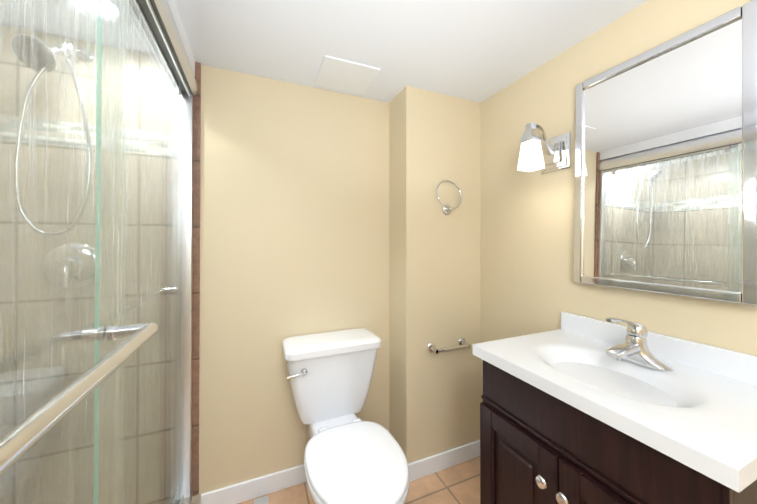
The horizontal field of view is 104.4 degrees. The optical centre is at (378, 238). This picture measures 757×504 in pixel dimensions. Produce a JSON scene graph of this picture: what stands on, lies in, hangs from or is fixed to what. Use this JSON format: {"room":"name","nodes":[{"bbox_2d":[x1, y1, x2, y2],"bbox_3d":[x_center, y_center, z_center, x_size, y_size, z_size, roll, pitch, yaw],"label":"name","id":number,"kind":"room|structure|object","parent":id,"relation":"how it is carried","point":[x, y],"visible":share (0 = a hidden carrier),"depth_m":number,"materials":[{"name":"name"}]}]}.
{"room":"bathroom","nodes":[
{"label":"bathroom","id":0,"kind":"room"},
{"bbox_2d":[167,0,194,76],"bbox_3d":[-0.587,-0.789,0.657,0.064,0.070,1.510,0,0,-23],"label":"wall","id":1,"kind":"structure","parent":0,"point":[178,24],"depth_m":1.11,"materials":[{"name":"white paint"}]},
{"bbox_2d":[0,0,196,503],"bbox_3d":[-0.582,0.212,0.651,0.185,1.928,1.506,0,0,-23],"label":"shower door frame","id":2,"kind":"object","parent":1,"relation":"attached to","point":[100,245],"visible":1,"depth_m":0.55,"materials":[{"name":"silver metal"}]},
{"bbox_2d":[199,65,388,493],"bbox_3d":[-0.585,0.233,1.536,2.576,2.100,0.100,0,0,-23],"label":"wall","id":3,"kind":"structure","parent":0,"point":[294,209],"depth_m":1.51,"materials":[{"name":"beige paint"}]},
{"bbox_2d":[1,25,176,503],"bbox_3d":[-1.265,0.230,1.193,0.855,2.100,0.020,0,0,-23],"label":"shower wall tile","id":4,"kind":"structure","parent":3,"relation":"attached to","point":[65,367],"depth_m":1.20,"materials":[{"name":"beige tile"}]},
{"bbox_2d":[16,34,94,287],"bbox_3d":[-1.195,-0.292,1.090,0.211,0.987,0.233,0,0,-23],"label":"shower fixture","id":5,"kind":"object","parent":4,"relation":"attached to","point":[16,164],"depth_m":1.11,"materials":[{"name":"silver metal"}]},
{"bbox_2d":[10,118,175,153],"bbox_3d":[-1.262,-0.420,1.192,0.853,0.100,0.013,0,0,-23],"label":"mosaic","id":6,"kind":"object","parent":4,"relation":"attached to","point":[83,135],"depth_m":1.20},
{"bbox_2d":[170,494,200,503],"bbox_3d":[-0.587,1.226,0.642,0.130,0.100,1.510,0,0,-23],"label":"sill","id":7,"kind":"structure","parent":3,"relation":"attached to","point":[196,499],"depth_m":1.33,"materials":[{"name":"tile"}]},
{"bbox_2d":[191,62,200,495],"bbox_3d":[-0.853,0.232,1.365,0.039,2.100,0.024,0,0,-23],"label":"trim","id":8,"kind":"structure","parent":3,"relation":"attached to","point":[196,291],"depth_m":1.36,"materials":[{"name":"brown tile"}]},
{"bbox_2d":[201,464,306,503],"bbox_3d":[-0.383,1.238,1.553,0.979,0.090,0.016,0,0,-23],"label":"baseboard","id":9,"kind":"structure","parent":3,"relation":"attached to","point":[237,493],"depth_m":1.45,"materials":[{"name":"white wood"}]},
{"bbox_2d":[11,0,647,102],"bbox_3d":[0.011,-0.853,0.140,2.576,0.050,3.150,0,0,-23],"label":"ceiling","id":10,"kind":"structure","parent":0,"point":[479,51],"depth_m":1.19,"materials":[{"name":"white paint"}]},
{"bbox_2d":[314,55,379,93],"bbox_3d":[-0.165,-0.814,1.480,0.270,0.010,0.255,0,0,-23],"label":"ceiling access panel","id":11,"kind":"object","parent":10,"relation":"attached to","point":[342,74],"visible":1,"depth_m":1.46,"materials":[{"name":"white plastic"}]},
{"bbox_2d":[238,456,479,503],"bbox_3d":[0.011,1.297,0.123,2.576,0.050,3.150,0,0,-23],"label":"floor","id":12,"kind":"structure","parent":0,"point":[458,483],"depth_m":1.50,"materials":[{"name":"tile"}]},
{"bbox_2d":[254,495,268,503],"bbox_3d":[-0.569,1.280,1.425,0.065,0.004,0.060,0,0,-23],"label":"floor vent","id":13,"kind":"object","parent":12,"relation":"in","point":[262,500],"visible":1,"depth_m":1.43,"materials":[{"name":"silver metal"}]},
{"bbox_2d":[282,328,408,503],"bbox_3d":[-0.133,0.893,1.252,0.474,0.775,0.741,0,0,-23],"label":"toilet","id":14,"kind":"object","parent":12,"relation":"on","point":[350,457],"visible":1,"depth_m":1.32,"materials":[{"name":"white ceramic"}]},
{"bbox_2d":[473,312,756,503],"bbox_3d":[0.693,0.760,0.879,0.526,1.036,0.649,0,0,-23],"label":"bathroom vanity","id":15,"kind":"object","parent":12,"relation":"on","point":[577,409],"visible":1,"depth_m":0.80,"materials":[{"name":"brown wood"}]},
{"bbox_2d":[389,86,480,463],"bbox_3d":[0.352,0.235,1.790,0.553,2.100,0.263,0,0,-23],"label":"wall","id":16,"kind":"structure","parent":0,"point":[434,286],"depth_m":1.65,"materials":[{"name":"beige paint"}]},
{"bbox_2d":[408,440,479,481],"bbox_3d":[0.376,1.239,1.643,0.517,0.090,0.016,0,0,-23],"label":"baseboard","id":17,"kind":"structure","parent":16,"relation":"attached to","point":[421,468],"depth_m":1.63,"materials":[{"name":"white wood"}]},
{"bbox_2d":[427,338,470,353],"bbox_3d":[0.399,0.601,1.625,0.264,0.054,0.072,0,0,-23],"label":"paper holder","id":18,"kind":"object","parent":16,"relation":"attached to","point":[462,344],"visible":1,"depth_m":1.60,"materials":[{"name":"silver metal"}]},
{"bbox_2d":[436,180,461,214],"bbox_3d":[0.397,-0.230,1.643,0.172,0.198,0.050,0,0,-23],"label":"towel ring","id":19,"kind":"object","parent":16,"relation":"attached to","point":[447,209],"visible":1,"depth_m":1.65,"materials":[{"name":"silver metal"}]},
{"bbox_2d":[480,0,756,401],"bbox_3d":[1.150,0.226,0.615,0.100,2.100,3.150,0,0,-23],"label":"wall","id":20,"kind":"structure","parent":0,"point":[529,285],"depth_m":1.32,"materials":[{"name":"beige paint"}]},
{"bbox_2d":[517,122,570,173],"bbox_3d":[0.708,-0.394,1.285,0.193,0.194,0.140,0,0,-23],"label":"light","id":21,"kind":"object","parent":20,"relation":"attached to","point":[545,155],"visible":1,"depth_m":1.27,"materials":[{"name":"white glass"}]},
{"bbox_2d":[574,0,756,305],"bbox_3d":[0.913,-0.230,0.997,0.021,0.817,0.482,2,-1,-23],"label":"mirror","id":22,"kind":"object","parent":20,"relation":"attached to","point":[665,167],"visible":0.94,"depth_m":0.93,"materials":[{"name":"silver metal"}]}
]}

